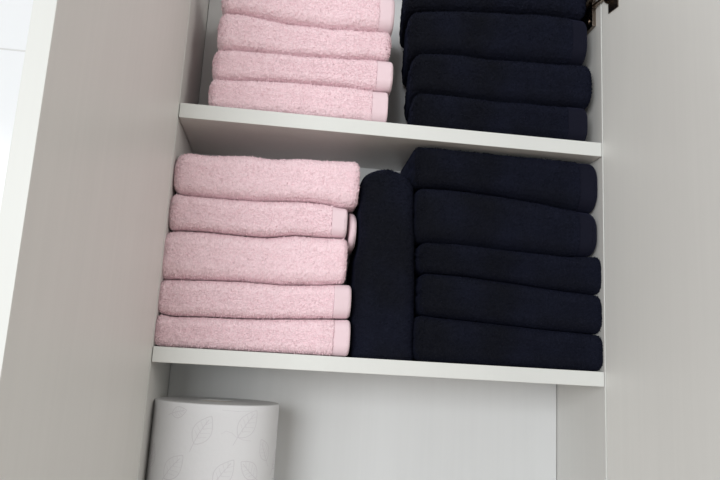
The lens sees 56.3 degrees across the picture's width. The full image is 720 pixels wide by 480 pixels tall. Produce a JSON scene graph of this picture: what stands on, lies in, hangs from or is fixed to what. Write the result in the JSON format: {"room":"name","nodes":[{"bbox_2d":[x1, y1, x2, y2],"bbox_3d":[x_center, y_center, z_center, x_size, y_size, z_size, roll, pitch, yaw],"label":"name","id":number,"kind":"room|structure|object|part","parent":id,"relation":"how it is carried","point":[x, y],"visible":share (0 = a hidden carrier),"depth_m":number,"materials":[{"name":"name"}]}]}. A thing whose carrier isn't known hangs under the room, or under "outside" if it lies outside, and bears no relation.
{"room":"bathroom","nodes":[
{"label":"bathroom","id":0,"kind":"room"},
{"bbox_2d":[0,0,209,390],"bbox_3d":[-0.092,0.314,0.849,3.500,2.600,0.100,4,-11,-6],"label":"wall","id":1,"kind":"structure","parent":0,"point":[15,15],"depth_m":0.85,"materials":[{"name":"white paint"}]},
{"bbox_2d":[0,0,719,479],"bbox_3d":[0.040,-0.005,0.672,0.605,0.800,0.382,4,-11,-6],"label":"upper cabinet","id":2,"kind":"object","parent":1,"relation":"attached to","point":[107,108],"visible":0.72,"depth_m":0.67,"materials":[{"name":"white laminate"}]},
{"bbox_3d":[-0.220,-0.037,0.580,0.018,0.798,0.252,2,-11,4],"label":"door","id":3,"kind":"part","parent":2,"relation":"part of","materials":[{"name":"white laminate"}]},
{"bbox_3d":[-0.219,-0.002,0.767,0.016,0.800,0.132,4,-11,-6],"label":"panel","id":4,"kind":"part","parent":2,"relation":"part of","materials":[{"name":"white laminate"}]},
{"bbox_2d":[146,396,278,479],"bbox_3d":[-0.161,0.277,0.718,0.134,0.206,0.134,4,-11,-6],"label":"paper roll","id":5,"kind":"object","parent":2,"relation":"on","point":[192,438],"visible":1,"depth_m":0.67,"materials":[{"name":"white paper"}]},
{"bbox_2d":[154,314,350,356],"bbox_3d":[-0.118,0.106,0.755,0.205,0.040,0.124,4,-11,-6],"label":"folded towel","id":6,"kind":"object","parent":2,"relation":"on","point":[303,337],"visible":0.98,"depth_m":0.70,"materials":[{"name":"pink fabric"}]},
{"bbox_2d":[158,280,351,319],"bbox_3d":[-0.117,0.072,0.762,0.205,0.045,0.123,4,-11,-6],"label":"folded towel","id":7,"kind":"object","parent":6,"relation":"on","point":[182,298],"visible":0.94,"depth_m":0.71,"materials":[{"name":"pink fabric"}]},
{"bbox_2d":[162,231,347,285],"bbox_3d":[-0.119,0.028,0.770,0.201,0.058,0.122,4,-11,-6],"label":"folded towel","id":8,"kind":"object","parent":7,"relation":"on","point":[191,256],"visible":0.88,"depth_m":0.72,"materials":[{"name":"pink fabric"}]},
{"bbox_2d":[169,194,356,257],"bbox_3d":[-0.110,-0.013,0.779,0.205,0.048,0.121,4,-11,-6],"label":"folded towel","id":9,"kind":"object","parent":8,"relation":"on","point":[259,219],"visible":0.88,"depth_m":0.72,"materials":[{"name":"pink fabric"}]},
{"bbox_2d":[173,153,360,214],"bbox_3d":[-0.107,-0.061,0.787,0.204,0.056,0.122,4,-11,-6],"label":"folded towel","id":10,"kind":"object","parent":9,"relation":"on","point":[336,184],"visible":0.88,"depth_m":0.73,"materials":[{"name":"pink fabric"}]},
{"bbox_2d":[208,79,387,121],"bbox_3d":[-0.074,-0.149,0.806,0.201,0.042,0.124,4,-11,-6],"label":"folded towel","id":11,"kind":"object","parent":2,"relation":"on","point":[295,98],"visible":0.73,"depth_m":0.75,"materials":[{"name":"pink fabric"}]},
{"bbox_2d":[212,49,392,96],"bbox_3d":[-0.070,-0.184,0.814,0.206,0.044,0.122,4,-11,-6],"label":"folded towel","id":12,"kind":"object","parent":11,"relation":"on","point":[376,76],"visible":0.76,"depth_m":0.76,"materials":[{"name":"pink fabric"}]},
{"bbox_2d":[217,13,391,61],"bbox_3d":[-0.069,-0.221,0.822,0.201,0.046,0.122,4,-11,-6],"label":"folded towel","id":13,"kind":"object","parent":12,"relation":"on","point":[239,32],"visible":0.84,"depth_m":0.77,"materials":[{"name":"pink fabric"}]},
{"bbox_2d":[221,0,394,36],"bbox_3d":[-0.065,-0.263,0.829,0.201,0.050,0.122,4,-11,-6],"label":"folded towel","id":14,"kind":"object","parent":13,"relation":"on","point":[363,15],"visible":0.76,"depth_m":0.78,"materials":[{"name":"pink fabric"}]},
{"bbox_3d":[0.019,0.028,0.856,0.478,0.766,0.004,4,-11,-6],"label":"panel","id":15,"kind":"part","parent":2,"relation":"part of","materials":[{"name":"white wood"}]},
{"bbox_2d":[152,346,603,386],"bbox_3d":[0.020,0.144,0.767,0.479,0.016,0.128,4,-11,-6],"label":"shelf","id":16,"kind":"object","parent":2,"relation":"attached to","point":[180,360],"depth_m":0.72,"materials":[{"name":"white laminate"}]},
{"bbox_2d":[345,169,414,360],"bbox_3d":[0.024,0.031,0.784,0.071,0.216,0.122,4,-11,-6],"label":"folded towel","id":17,"kind":"object","parent":2,"relation":"on","point":[380,272],"visible":0.97,"depth_m":0.73,"materials":[{"name":"black fabric"}]},
{"bbox_2d":[179,103,601,170],"bbox_3d":[0.035,-0.111,0.815,0.479,0.017,0.128,4,-11,-6],"label":"shelf","id":18,"kind":"object","parent":2,"relation":"attached to","point":[208,130],"depth_m":0.77,"materials":[{"name":"white laminate"}]},
{"bbox_2d":[407,92,587,140],"bbox_3d":[0.157,-0.133,0.832,0.212,0.046,0.125,4,-11,-6],"label":"folded towel","id":19,"kind":"object","parent":2,"relation":"on","point":[431,110],"visible":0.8,"depth_m":0.78,"materials":[{"name":"black fabric"}]},
{"bbox_2d":[404,53,592,120],"bbox_3d":[0.162,-0.181,0.841,0.223,0.057,0.123,4,-11,-6],"label":"folded towel","id":20,"kind":"object","parent":19,"relation":"on","point":[453,75],"visible":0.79,"depth_m":0.79,"materials":[{"name":"black fabric"}]},
{"bbox_2d":[401,10,586,86],"bbox_3d":[0.159,-0.235,0.851,0.221,0.071,0.123,4,-11,-6],"label":"folded towel","id":21,"kind":"object","parent":20,"relation":"on","point":[530,38],"visible":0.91,"depth_m":0.80,"materials":[{"name":"black fabric"}]},
{"bbox_2d":[399,0,585,48],"bbox_3d":[0.160,-0.286,0.861,0.228,0.064,0.121,4,-11,-6],"label":"folded towel","id":22,"kind":"object","parent":21,"relation":"on","point":[573,9],"visible":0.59,"depth_m":0.81,"materials":[{"name":"black fabric"}]},
{"bbox_2d":[412,316,602,370],"bbox_3d":[0.158,0.122,0.786,0.218,0.049,0.124,4,-11,-6],"label":"folded towel","id":23,"kind":"object","parent":2,"relation":"on","point":[440,340],"visible":0.97,"depth_m":0.73,"materials":[{"name":"black fabric"}]},
{"bbox_2d":[414,274,601,334],"bbox_3d":[0.164,0.079,0.794,0.216,0.055,0.123,4,-11,-6],"label":"folded towel","id":24,"kind":"object","parent":23,"relation":"on","point":[436,296],"visible":0.88,"depth_m":0.74,"materials":[{"name":"black fabric"}]},
{"bbox_2d":[414,243,601,294],"bbox_3d":[0.165,0.040,0.802,0.221,0.045,0.123,4,-11,-6],"label":"folded towel","id":25,"kind":"object","parent":24,"relation":"on","point":[581,275],"visible":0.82,"depth_m":0.75,"materials":[{"name":"black fabric"}]},
{"bbox_2d":[413,188,596,256],"bbox_3d":[0.161,-0.012,0.811,0.216,0.067,0.121,4,-11,-6],"label":"folded towel","id":26,"kind":"object","parent":25,"relation":"on","point":[440,216],"visible":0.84,"depth_m":0.76,"materials":[{"name":"black fabric"}]},
{"bbox_2d":[400,147,596,213],"bbox_3d":[0.162,-0.062,0.822,0.222,0.061,0.120,4,-11,-6],"label":"folded towel","id":27,"kind":"object","parent":26,"relation":"on","point":[561,184],"visible":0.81,"depth_m":0.77,"materials":[{"name":"black fabric"}]},
{"bbox_3d":[0.273,0.036,0.820,0.016,0.800,0.132,4,-11,-6],"label":"panel","id":28,"kind":"part","parent":2,"relation":"part of","materials":[{"name":"white laminate"}]},
{"bbox_3d":[0.276,-0.289,0.835,0.012,0.019,0.059,3,-11,1],"label":"hinge arm","id":29,"kind":"part","parent":2,"relation":"part of","materials":[{"name":"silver metal"}]},
{"bbox_3d":[0.284,-0.287,0.844,0.006,0.060,0.038,4,-11,-6],"label":"mounting plate","id":30,"kind":"part","parent":2,"relation":"part of","materials":[{"name":"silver metal"}]},
{"bbox_3d":[0.318,0.004,0.637,0.018,0.798,0.252,6,-11,-16],"label":"door","id":31,"kind":"part","parent":2,"relation":"part of","materials":[{"name":"white laminate"}]},
{"bbox_2d":[604,0,618,13],"bbox_3d":[0.297,-0.296,0.791,0.002,0.057,0.036,6,-11,-16],"label":"hinge","id":32,"kind":"object","parent":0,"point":[610,6],"depth_m":0.79,"materials":[{"name":"brown metal"}]}
]}

